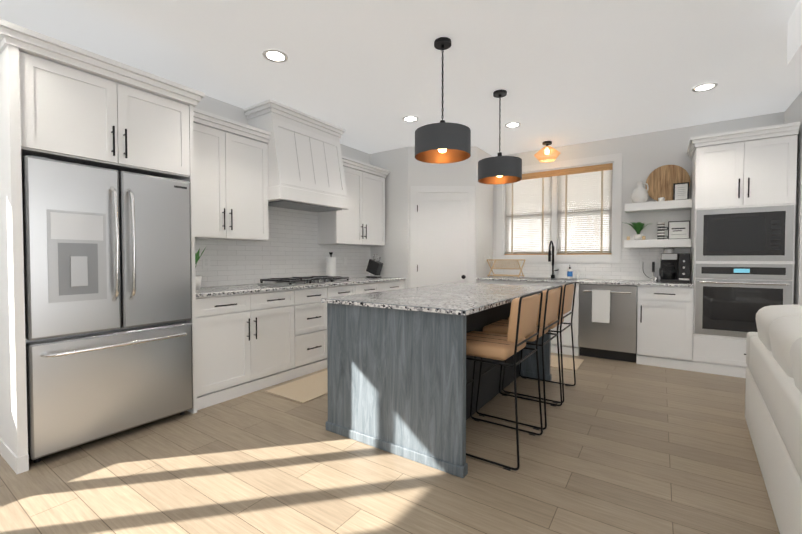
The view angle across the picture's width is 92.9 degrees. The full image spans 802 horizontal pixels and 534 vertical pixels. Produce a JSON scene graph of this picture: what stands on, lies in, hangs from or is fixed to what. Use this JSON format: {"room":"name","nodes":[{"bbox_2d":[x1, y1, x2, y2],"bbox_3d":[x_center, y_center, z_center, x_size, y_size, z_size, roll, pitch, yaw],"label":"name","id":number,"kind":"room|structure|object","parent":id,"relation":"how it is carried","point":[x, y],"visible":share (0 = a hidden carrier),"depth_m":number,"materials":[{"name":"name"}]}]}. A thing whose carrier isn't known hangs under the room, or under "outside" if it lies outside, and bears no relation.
{"room":"kitchen","nodes":[
{"label":"kitchen","id":0,"kind":"room"},
{"bbox_2d":[194,95,369,286],"bbox_3d":[-2.479,-0.247,2.874,0.140,2.740,9.600,1,2,34],"label":"wall","id":1,"kind":"structure","parent":0,"point":[206,103],"depth_m":3.86,"materials":[{"name":"white paint"}]},
{"bbox_2d":[0,39,131,170],"bbox_3d":[-2.233,-0.957,2.506,0.658,0.574,0.524,1,2,34],"label":"upper cabinet","id":2,"kind":"object","parent":1,"relation":"attached to","point":[55,106],"depth_m":2.26,"materials":[{"name":"white wood"}]},
{"bbox_2d":[127,79,191,180],"bbox_3d":[-2.007,-0.964,2.839,0.658,0.574,0.523,1,2,34],"label":"upper cabinet","id":3,"kind":"object","parent":1,"relation":"attached to","point":[161,119],"depth_m":2.71,"materials":[{"name":"white wood"}]},
{"bbox_2d":[184,115,235,242],"bbox_3d":[-1.835,-0.762,3.389,0.328,1.004,0.516,1,2,34],"label":"upper cabinet","id":4,"kind":"object","parent":1,"relation":"attached to","point":[213,181],"depth_m":3.37,"materials":[{"name":"white wood"}]},
{"bbox_2d":[216,127,271,242],"bbox_3d":[-1.613,-0.769,3.716,0.328,1.004,0.514,1,2,34],"label":"upper cabinet","id":5,"kind":"object","parent":1,"relation":"attached to","point":[253,193],"depth_m":3.70,"materials":[{"name":"white wood"}]},
{"bbox_2d":[244,107,347,198],"bbox_3d":[-1.122,-1.192,4.270,0.507,0.716,0.970,1,2,34],"label":"range hood","id":6,"kind":"object","parent":1,"relation":"attached to","point":[279,190],"depth_m":4.03,"materials":[{"name":"white wood"}]},
{"bbox_2d":[316,163,367,246],"bbox_3d":[-0.767,-0.798,4.961,0.328,1.004,0.558,1,2,34],"label":"upper cabinet","id":7,"kind":"object","parent":1,"relation":"attached to","point":[339,222],"depth_m":4.85,"materials":[{"name":"white wood"}]},
{"bbox_2d":[368,171,386,246],"bbox_3d":[-0.521,-0.806,5.323,0.328,1.004,0.557,1,2,34],"label":"upper cabinet","id":8,"kind":"object","parent":1,"relation":"attached to","point":[376,179],"depth_m":5.31,"materials":[{"name":"white wood"}]},
{"bbox_2d":[0,353,779,533],"bbox_3d":[0.828,1.224,0.658,8.140,0.100,9.600,1,2,34],"label":"floor","id":9,"kind":"structure","parent":0,"point":[620,447],"depth_m":2.11,"materials":[{"name":"brown wood"}]},
{"bbox_2d":[21,155,192,462],"bbox_3d":[-2.066,0.238,2.663,0.734,1.780,0.904,1,2,34],"label":"fridge","id":10,"kind":"object","parent":9,"relation":"on","point":[107,291],"visible":0.96,"depth_m":2.40,"materials":[{"name":"silver metal"}]},
{"bbox_2d":[186,287,259,413],"bbox_3d":[-1.702,0.670,3.352,0.628,0.883,0.550,1,2,34],"label":"base cabinet","id":11,"kind":"object","parent":9,"relation":"on","point":[225,321],"depth_m":3.16,"materials":[{"name":"white wood"}]},
{"bbox_2d":[195,247,205,289],"bbox_3d":[-1.794,0.008,3.275,0.170,0.380,0.210,1,2,34],"label":"potted plant","id":12,"kind":"object","parent":11,"relation":"on","point":[198,278],"visible":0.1,"depth_m":3.26,"materials":[{"name":"white ceramic"}]},
{"bbox_2d":[236,287,295,389],"bbox_3d":[-1.460,0.662,3.707,0.628,0.883,0.550,1,2,34],"label":"base cabinet","id":13,"kind":"object","parent":9,"relation":"on","point":[277,304],"depth_m":3.59,"materials":[{"name":"white wood"}]},
{"bbox_2d":[257,276,350,285],"bbox_3d":[-1.050,0.146,4.252,0.515,0.060,0.910,1,2,34],"label":"cooktop","id":14,"kind":"object","parent":13,"relation":"in","point":[297,281],"visible":1,"depth_m":4.04,"materials":[{"name":"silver metal"}]},
{"bbox_2d":[256,283,331,377],"bbox_3d":[-1.179,0.652,4.121,0.628,0.883,0.574,1,2,34],"label":"base cabinet","id":15,"kind":"object","parent":9,"relation":"on","point":[311,314],"depth_m":3.94,"materials":[{"name":"white wood"}]},
{"bbox_2d":[265,370,327,402],"bbox_3d":[-0.762,1.101,3.618,0.500,0.008,0.870,1,2,34],"label":"area rug","id":16,"kind":"object","parent":9,"relation":"on","point":[307,389],"visible":0.52,"depth_m":3.43,"materials":[{"name":"beige fabric"}]},
{"bbox_2d":[332,283,359,296],"bbox_3d":[-0.908,0.643,4.520,0.628,0.883,0.515,1,2,34],"label":"base cabinet","id":17,"kind":"object","parent":9,"relation":"on","point":[338,289],"depth_m":4.34,"materials":[{"name":"white wood"}]},
{"bbox_2d":[326,252,335,275],"bbox_3d":[-0.873,-0.009,4.763,0.150,0.347,0.150,1,2,34],"label":"paper towel","id":18,"kind":"object","parent":17,"relation":"on","point":[330,265],"visible":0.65,"depth_m":4.72,"materials":[{"name":"white paper"}]},
{"bbox_2d":[337,279,383,293],"bbox_3d":[-0.668,0.635,4.872,0.628,0.883,0.577,1,2,34],"label":"base cabinet","id":19,"kind":"object","parent":9,"relation":"on","point":[366,285],"depth_m":4.73,"materials":[{"name":"white wood"}]},
{"bbox_2d":[384,279,405,290],"bbox_3d":[-0.390,0.626,5.280,0.628,0.883,0.659,1,2,34],"label":"base cabinet","id":20,"kind":"object","parent":9,"relation":"on","point":[389,284],"depth_m":5.14,"materials":[{"name":"white wood"}]},
{"bbox_2d":[366,254,382,277],"bbox_3d":[-0.370,-0.016,5.364,0.227,0.332,0.110,1,2,34],"label":"knife block","id":21,"kind":"object","parent":20,"relation":"on","point":[375,265],"visible":1,"depth_m":5.33,"materials":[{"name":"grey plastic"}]},
{"bbox_2d":[321,283,554,477],"bbox_3d":[0.475,0.659,3.172,1.075,0.914,2.060,1,2,34],"label":"kitchen island","id":22,"kind":"object","parent":9,"relation":"on","point":[400,369],"visible":0.92,"depth_m":2.37,"materials":[{"name":"grey wood"}]},
{"bbox_2d":[466,291,542,470],"bbox_3d":[0.583,0.643,2.457,0.521,0.978,0.524,1,2,34],"label":"stool","id":23,"kind":"object","parent":9,"relation":"on","point":[522,322],"visible":0.81,"depth_m":2.28,"materials":[{"name":"brown leather"}]},
{"bbox_2d":[476,285,562,429],"bbox_3d":[0.926,0.632,2.961,0.521,0.978,0.524,1,2,34],"label":"stool","id":24,"kind":"object","parent":9,"relation":"on","point":[550,303],"visible":0.81,"depth_m":2.84,"materials":[{"name":"black metal"}]},
{"bbox_2d":[502,282,575,403],"bbox_3d":[1.252,0.621,3.441,0.521,0.978,0.524,1,2,34],"label":"stool","id":25,"kind":"object","parent":9,"relation":"on","point":[568,290],"visible":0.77,"depth_m":3.28,"materials":[{"name":"black metal"}]},
{"bbox_2d":[550,355,583,370],"bbox_3d":[1.608,1.081,4.497,0.930,0.008,0.510,1,2,34],"label":"area rug","id":26,"kind":"object","parent":9,"relation":"on","point":[568,363],"visible":0.4,"depth_m":4.32,"materials":[{"name":"beige fabric"}]},
{"bbox_2d":[579,284,637,362],"bbox_3d":[2.546,0.644,4.667,0.594,0.876,0.658,1,2,34],"label":"dishwasher","id":27,"kind":"object","parent":9,"relation":"on","point":[607,321],"visible":1,"depth_m":4.42,"materials":[{"name":"silver metal"}]},
{"bbox_2d":[745,304,801,533],"bbox_3d":[2.249,0.705,1.636,0.980,0.892,2.220,1,2,38],"label":"sofa","id":28,"kind":"object","parent":9,"relation":"on","point":[773,403],"visible":1,"depth_m":1.78,"materials":[{"name":"white fabric"}]},
{"bbox_2d":[0,0,801,156],"bbox_3d":[0.828,-1.615,0.593,8.140,0.100,9.600,1,2,34],"label":"ceiling","id":29,"kind":"structure","parent":0,"point":[366,75],"depth_m":2.95,"materials":[{"name":"white paint"}]},
{"bbox_2d":[262,49,287,62],"bbox_3d":[-0.962,-1.615,2.923,0.190,0.006,0.190,1,2,34],"label":"recessed light","id":30,"kind":"object","parent":29,"relation":"in","point":[278,56],"visible":1,"depth_m":2.91,"materials":[{"name":"white plastic"}]},
{"bbox_2d":[402,116,418,121],"bbox_3d":[0.104,-1.645,4.242,0.190,0.006,0.190,1,2,34],"label":"recessed light","id":31,"kind":"object","parent":29,"relation":"in","point":[410,118],"visible":0.98,"depth_m":4.24,"materials":[{"name":"white plastic"}]},
{"bbox_2d":[415,37,470,163],"bbox_3d":[0.299,-1.203,2.741,0.400,0.817,0.400,1,2,34],"label":"pendant light","id":32,"kind":"object","parent":29,"relation":"hanging from","point":[442,142],"visible":1,"depth_m":2.63,"materials":[{"name":"black metal"}]},
{"bbox_2d":[478,89,521,183],"bbox_3d":[0.925,-1.222,3.573,0.400,0.817,0.400,1,2,34],"label":"pendant light","id":33,"kind":"object","parent":29,"relation":"hanging from","point":[499,168],"visible":1,"depth_m":3.45,"materials":[{"name":"black metal"}]},
{"bbox_2d":[504,122,520,127],"bbox_3d":[1.299,-1.650,4.433,0.190,0.006,0.190,1,2,34],"label":"recessed light","id":34,"kind":"object","parent":29,"relation":"in","point":[512,124],"visible":0.98,"depth_m":4.42,"materials":[{"name":"white plastic"}]},
{"bbox_2d":[534,141,559,162],"bbox_3d":[1.951,-1.542,5.093,0.330,0.247,0.330,1,2,34],"label":"light","id":35,"kind":"object","parent":29,"relation":"attached to","point":[547,151],"visible":1,"depth_m":5.04,"materials":[{"name":"orange glass"}]},
{"bbox_2d":[692,83,717,91],"bbox_3d":[2.752,-1.627,3.458,0.190,0.006,0.190,1,2,34],"label":"recessed light","id":36,"kind":"object","parent":29,"relation":"in","point":[705,87],"visible":0.98,"depth_m":3.46,"materials":[{"name":"white plastic"}]},
{"bbox_2d":[370,146,492,287],"bbox_3d":[0.475,-0.314,5.787,1.470,2.740,1.180,1,2,34],"label":"wall","id":37,"kind":"structure","parent":0,"point":[405,168],"depth_m":5.40,"materials":[{"name":"white paint"}]},
{"bbox_2d":[410,186,474,287],"bbox_3d":[0.577,-0.029,5.321,0.750,2.190,0.512,1,2,34],"label":"pantry door","id":38,"kind":"structure","parent":37,"relation":"in","point":[442,237],"depth_m":5.31,"materials":[{"name":"white"}]},
{"bbox_2d":[476,122,799,377],"bbox_3d":[2.531,-0.139,4.686,3.167,2.440,0.688,1,2,34],"label":"kitchen cabinet","id":39,"kind":"object","parent":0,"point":[739,245],"depth_m":3.88,"materials":[{"name":"painted wood"},{"name":"black metal"}]},
{"bbox_2d":[487,259,524,277],"bbox_3d":[1.494,0.018,5.428,0.463,0.251,0.314,1,2,34],"label":"dish rack","id":40,"kind":"object","parent":39,"relation":"on","point":[512,267],"visible":1,"depth_m":5.40,"materials":[{"name":"brown wood"}]},
{"bbox_2d":[548,241,558,277],"bbox_3d":[2.070,-0.102,5.185,0.104,0.513,0.244,1,2,34],"label":"faucet","id":41,"kind":"object","parent":39,"relation":"on","point":[549,260],"visible":1,"depth_m":5.26,"materials":[{"name":"black metal"}]},
{"bbox_2d":[567,267,572,278],"bbox_3d":[2.258,0.062,5.102,0.068,0.188,0.068,0,1,-11],"label":"soap bottle","id":42,"kind":"object","parent":39,"relation":"on","point":[569,273],"depth_m":5.08,"materials":[{"name":"white plastic"}]},
{"bbox_2d":[576,269,579,278],"bbox_3d":[2.350,0.095,5.077,0.047,0.125,0.047,1,1,22],"label":"soap bottle","id":43,"kind":"object","parent":39,"relation":"on","point":[577,273],"depth_m":5.06,"materials":[{"name":"white plastic"}]},
{"bbox_2d":[622,222,649,239],"bbox_3d":[2.905,-0.443,4.693,0.332,0.225,0.159,1,2,34],"label":"fern","id":44,"kind":"object","parent":39,"relation":"on","point":[638,227],"visible":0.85,"depth_m":4.66,"materials":[{"name":"green plant"}]},
{"bbox_2d":[627,236,645,239],"bbox_3d":[2.857,-0.351,4.638,0.194,0.045,0.021,1,2,34],"label":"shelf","id":45,"kind":"object","parent":39,"relation":"on","point":[632,237],"visible":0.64,"depth_m":4.65,"materials":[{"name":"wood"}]},
{"bbox_2d":[631,181,648,202],"bbox_3d":[2.915,-0.907,4.657,0.181,0.265,0.180,1,2,34],"label":"jug","id":46,"kind":"object","parent":39,"relation":"on","point":[639,194],"visible":0.92,"depth_m":4.61,"materials":[{"name":"white ceramic"}]},
{"bbox_2d":[650,262,657,281],"bbox_3d":[2.986,0.055,4.503,0.060,0.230,0.228,1,1,27],"label":"milk frother","id":47,"kind":"object","parent":39,"relation":"on","point":[654,279],"visible":1,"depth_m":4.57,"materials":[{"name":"silver metal"}]},
{"bbox_2d":[657,222,667,238],"bbox_3d":[3.116,-0.430,4.544,0.105,0.206,0.073,1,2,34],"label":"cup","id":48,"kind":"object","parent":39,"relation":"on","point":[661,229],"visible":0.98,"depth_m":4.53,"materials":[{"name":"grey"}]},
{"bbox_2d":[645,165,689,200],"bbox_3d":[3.175,-0.993,4.549,0.440,0.439,0.074,1,2,34],"label":"cutting board","id":49,"kind":"object","parent":39,"relation":"on","point":[661,180],"visible":0.69,"depth_m":4.55,"materials":[{"name":"brown wood"}]},
{"bbox_2d":[659,248,689,282],"bbox_3d":[3.150,-0.020,4.403,0.282,0.385,0.330,1,2,34],"label":"coffee maker","id":50,"kind":"object","parent":39,"relation":"on","point":[674,268],"visible":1,"depth_m":4.32,"materials":[{"name":"black plastic"}]},
{"bbox_2d":[668,221,689,238],"bbox_3d":[3.282,-0.435,4.506,0.210,0.215,0.035,1,2,34],"label":"sign","id":51,"kind":"object","parent":39,"relation":"on","point":[678,229],"visible":0.92,"depth_m":4.50,"materials":[{"name":"grey plastic"}]},
{"bbox_2d":[673,182,688,199],"bbox_3d":[3.249,-0.873,4.427,0.157,0.209,0.047,1,1,22],"label":"frame","id":52,"kind":"object","parent":39,"relation":"on","point":[680,191],"visible":0.96,"depth_m":4.42,"materials":[{"name":"grey plastic"}]},
{"bbox_2d":[493,111,784,279],"bbox_3d":[2.167,-0.306,5.434,4.945,2.740,0.140,1,2,34],"label":"wall","id":53,"kind":"structure","parent":0,"point":[644,155],"depth_m":4.73,"materials":[{"name":"white paint"}]},
{"bbox_2d":[496,153,621,262],"bbox_3d":[2.176,-0.765,5.398,1.650,1.400,0.152,1,2,34],"label":"kitchen window","id":54,"kind":"structure","parent":53,"relation":"in","point":[558,188],"depth_m":5.30,"materials":[{"name":"white"}]},
{"bbox_2d":[640,256,646,264],"bbox_3d":[3.018,-0.081,4.758,0.072,0.116,0.006,1,2,34],"label":"electrical outlet","id":55,"kind":"object","parent":53,"relation":"attached to","point":[643,259],"visible":1,"depth_m":4.75,"materials":[{"name":"white plastic"}]},
{"bbox_2d":[784,92,801,305],"bbox_3d":[5.253,-0.247,2.859,3.335,2.740,0.650,1,2,34],"label":"wall","id":56,"kind":"structure","parent":0,"point":[793,111],"depth_m":3.59,"materials":[{"name":"white paint"}]},
{"bbox_2d":[787,0,801,65],"bbox_3d":[2.056,-1.370,-1.518,3.730,0.287,7.200,1,2,34],"label":"ceiling","id":57,"kind":"structure","parent":0,"point":[794,45],"depth_m":2.37,"materials":[{"name":"white paint"}]},
{"label":"outside","id":58,"kind":"structure","parent":0,"visible":0},
{"bbox_2d":[509,203,608,250],"bbox_3d":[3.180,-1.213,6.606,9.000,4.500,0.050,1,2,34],"label":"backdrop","id":59,"kind":"structure","parent":58,"point":[561,229],"depth_m":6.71,"materials":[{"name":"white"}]}
]}

